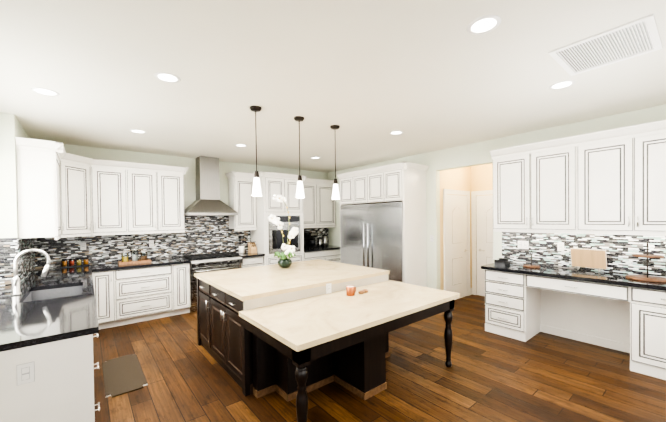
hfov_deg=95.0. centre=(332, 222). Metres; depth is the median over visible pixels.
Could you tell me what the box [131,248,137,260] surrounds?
glass jar
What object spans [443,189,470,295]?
door frame
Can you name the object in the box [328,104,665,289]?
wall
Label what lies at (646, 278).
tiered stand
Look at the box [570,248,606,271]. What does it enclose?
cutting board
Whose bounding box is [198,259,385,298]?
island countertop
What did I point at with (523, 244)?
outlet
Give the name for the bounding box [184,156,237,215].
range hood
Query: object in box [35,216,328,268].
backsplash
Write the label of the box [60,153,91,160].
crown molding
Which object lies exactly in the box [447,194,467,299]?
hall door
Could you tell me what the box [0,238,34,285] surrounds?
backsplash
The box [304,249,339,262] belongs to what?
base cabinet
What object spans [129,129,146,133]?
recessed light
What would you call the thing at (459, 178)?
wall
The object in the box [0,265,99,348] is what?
countertop
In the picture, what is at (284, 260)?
orchid arrangement
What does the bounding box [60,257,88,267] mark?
spice jars
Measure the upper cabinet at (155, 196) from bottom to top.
1.030 m
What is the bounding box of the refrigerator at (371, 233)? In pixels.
[340,202,402,281]
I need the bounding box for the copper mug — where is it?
[346,285,355,295]
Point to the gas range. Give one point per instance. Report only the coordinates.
(208, 262)
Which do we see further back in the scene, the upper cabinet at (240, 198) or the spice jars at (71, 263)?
the upper cabinet at (240, 198)
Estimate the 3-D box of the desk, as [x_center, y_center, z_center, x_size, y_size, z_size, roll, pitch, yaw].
[3.137,0.247,3.441,0.626,2.550,2.630,-1,1,-39]
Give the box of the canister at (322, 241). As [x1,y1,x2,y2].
[317,236,323,246]
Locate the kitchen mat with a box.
[102,354,147,397]
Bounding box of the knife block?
[248,241,256,252]
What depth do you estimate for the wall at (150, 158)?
5.81 m
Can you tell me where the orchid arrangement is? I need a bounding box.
[268,194,298,267]
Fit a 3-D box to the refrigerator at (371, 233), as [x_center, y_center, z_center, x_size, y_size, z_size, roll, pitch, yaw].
[0.898,0.579,6.087,0.713,1.875,1.640,-1,1,-39]
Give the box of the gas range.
[182,252,241,311]
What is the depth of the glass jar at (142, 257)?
5.05 m
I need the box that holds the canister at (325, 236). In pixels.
[322,234,327,245]
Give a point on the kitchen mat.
(123, 375)
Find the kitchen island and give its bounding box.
[194,271,459,421]
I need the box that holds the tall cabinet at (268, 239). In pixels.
[248,177,303,264]
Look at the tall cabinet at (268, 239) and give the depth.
6.32 m
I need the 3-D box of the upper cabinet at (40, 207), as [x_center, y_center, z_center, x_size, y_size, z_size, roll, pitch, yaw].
[-3.642,-0.337,3.804,0.330,1.030,0.679,-1,1,-39]
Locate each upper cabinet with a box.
[16,145,63,240]
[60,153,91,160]
[60,157,91,236]
[92,165,127,232]
[128,169,187,232]
[228,177,255,228]
[304,181,335,228]
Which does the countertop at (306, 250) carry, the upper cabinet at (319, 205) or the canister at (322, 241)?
the canister at (322, 241)
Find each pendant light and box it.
[250,105,261,195]
[294,116,304,197]
[330,125,339,198]
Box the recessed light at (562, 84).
[549,80,574,89]
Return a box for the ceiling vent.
[548,14,662,75]
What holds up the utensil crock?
on the countertop at (240, 254)
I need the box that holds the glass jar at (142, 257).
[141,250,146,260]
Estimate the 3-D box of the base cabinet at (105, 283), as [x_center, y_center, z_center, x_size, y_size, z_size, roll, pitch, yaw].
[-3.589,1.148,4.731,0.300,0.875,0.645,-1,1,-39]
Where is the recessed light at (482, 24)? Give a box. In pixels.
[467,15,500,34]
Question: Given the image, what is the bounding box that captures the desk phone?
[494,258,509,265]
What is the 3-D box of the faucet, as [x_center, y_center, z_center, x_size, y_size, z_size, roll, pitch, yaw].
[-2.901,0.469,2.926,0.280,0.429,0.134,-1,1,-39]
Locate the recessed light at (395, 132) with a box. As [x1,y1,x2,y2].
[389,131,402,134]
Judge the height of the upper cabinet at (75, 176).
1.030 m
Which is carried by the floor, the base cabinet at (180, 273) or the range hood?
the base cabinet at (180, 273)
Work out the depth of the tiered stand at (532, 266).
4.11 m
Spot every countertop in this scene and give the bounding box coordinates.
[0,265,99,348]
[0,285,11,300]
[92,257,190,272]
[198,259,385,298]
[236,253,263,256]
[304,245,339,252]
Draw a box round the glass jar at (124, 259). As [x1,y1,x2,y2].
[121,251,128,261]
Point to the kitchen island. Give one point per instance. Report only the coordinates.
(299, 330)
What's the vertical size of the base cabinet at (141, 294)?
0.875 m
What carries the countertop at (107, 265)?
on the base cabinet at (141, 294)
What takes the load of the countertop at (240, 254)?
on the base cabinet at (246, 261)
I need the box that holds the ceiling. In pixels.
[0,0,665,172]
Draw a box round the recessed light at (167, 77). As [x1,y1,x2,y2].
[154,72,180,82]
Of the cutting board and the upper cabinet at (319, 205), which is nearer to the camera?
the cutting board
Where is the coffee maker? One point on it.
(309, 241)
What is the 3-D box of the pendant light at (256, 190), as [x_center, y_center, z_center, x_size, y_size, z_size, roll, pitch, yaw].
[-0.823,-0.757,3.271,0.124,0.945,0.124,-1,1,-39]
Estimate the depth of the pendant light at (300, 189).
3.60 m
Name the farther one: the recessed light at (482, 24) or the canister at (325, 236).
the canister at (325, 236)
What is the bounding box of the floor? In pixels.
[93,295,665,421]
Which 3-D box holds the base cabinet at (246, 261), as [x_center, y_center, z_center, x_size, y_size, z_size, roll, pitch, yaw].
[-1.757,1.109,6.218,0.470,0.875,0.645,-1,1,-39]
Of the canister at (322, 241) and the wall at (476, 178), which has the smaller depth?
the wall at (476, 178)
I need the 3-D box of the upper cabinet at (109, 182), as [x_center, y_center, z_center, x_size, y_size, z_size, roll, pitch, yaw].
[-3.609,-0.351,4.913,0.450,1.030,0.331,-1,1,-39]
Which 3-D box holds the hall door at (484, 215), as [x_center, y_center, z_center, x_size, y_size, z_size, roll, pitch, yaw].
[3.159,0.474,5.925,0.066,2.025,0.760,-1,1,-39]
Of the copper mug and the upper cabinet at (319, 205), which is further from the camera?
the upper cabinet at (319, 205)
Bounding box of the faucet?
[11,249,50,295]
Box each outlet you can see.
[16,362,34,385]
[80,243,85,249]
[149,240,153,246]
[518,241,528,248]
[557,242,563,250]
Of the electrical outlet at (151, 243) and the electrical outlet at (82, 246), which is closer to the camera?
the electrical outlet at (82, 246)
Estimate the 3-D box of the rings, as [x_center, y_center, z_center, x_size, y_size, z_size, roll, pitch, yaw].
[0.331,0.758,3.345,0.065,0.025,0.141,0,1,40]
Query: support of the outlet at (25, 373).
attached to the base cabinet at (62, 390)
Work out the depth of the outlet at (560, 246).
4.05 m
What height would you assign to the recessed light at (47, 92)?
0.004 m
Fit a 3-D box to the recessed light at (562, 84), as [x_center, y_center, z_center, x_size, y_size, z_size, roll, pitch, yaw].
[2.094,-1.256,2.790,0.196,0.004,0.196,-1,1,-39]
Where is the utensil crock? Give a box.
[238,235,244,252]
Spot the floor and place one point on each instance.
(494, 377)
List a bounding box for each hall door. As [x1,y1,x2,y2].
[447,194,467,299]
[476,195,492,295]
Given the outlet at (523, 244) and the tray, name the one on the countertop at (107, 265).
the tray
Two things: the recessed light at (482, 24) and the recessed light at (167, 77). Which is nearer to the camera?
the recessed light at (482, 24)
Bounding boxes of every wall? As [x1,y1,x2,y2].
[0,112,29,241]
[63,144,327,209]
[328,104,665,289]
[440,166,471,289]
[472,163,492,195]
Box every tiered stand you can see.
[523,250,539,267]
[626,241,665,282]
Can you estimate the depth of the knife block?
6.28 m
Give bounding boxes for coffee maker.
[304,232,317,247]
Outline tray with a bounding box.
[118,259,150,264]
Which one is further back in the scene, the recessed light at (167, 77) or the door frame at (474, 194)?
the door frame at (474, 194)
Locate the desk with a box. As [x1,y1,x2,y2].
[481,120,665,379]
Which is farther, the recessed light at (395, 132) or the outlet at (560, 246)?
the recessed light at (395, 132)
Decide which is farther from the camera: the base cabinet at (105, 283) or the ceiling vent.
the base cabinet at (105, 283)
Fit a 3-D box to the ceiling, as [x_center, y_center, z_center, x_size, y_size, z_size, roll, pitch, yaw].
[0.287,-1.279,2.174,10.800,0.100,10.000,-1,1,-39]
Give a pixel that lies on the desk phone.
(503, 261)
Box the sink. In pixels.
[20,285,83,300]
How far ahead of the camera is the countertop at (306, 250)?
7.07 m
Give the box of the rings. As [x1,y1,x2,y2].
[358,289,367,293]
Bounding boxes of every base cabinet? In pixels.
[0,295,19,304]
[0,333,95,421]
[92,269,115,328]
[116,265,175,325]
[172,265,190,314]
[241,257,263,267]
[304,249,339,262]
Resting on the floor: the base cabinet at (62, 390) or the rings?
the base cabinet at (62, 390)
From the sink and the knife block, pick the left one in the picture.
the sink
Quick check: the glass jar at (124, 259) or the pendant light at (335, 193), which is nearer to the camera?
the pendant light at (335, 193)
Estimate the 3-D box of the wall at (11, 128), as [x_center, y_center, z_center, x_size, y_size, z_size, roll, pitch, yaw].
[-3.181,0.207,2.615,0.460,2.800,4.450,-1,1,-39]
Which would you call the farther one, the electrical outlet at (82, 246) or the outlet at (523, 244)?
the electrical outlet at (82, 246)
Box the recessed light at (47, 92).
[31,87,59,95]
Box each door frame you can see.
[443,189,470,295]
[471,190,492,294]

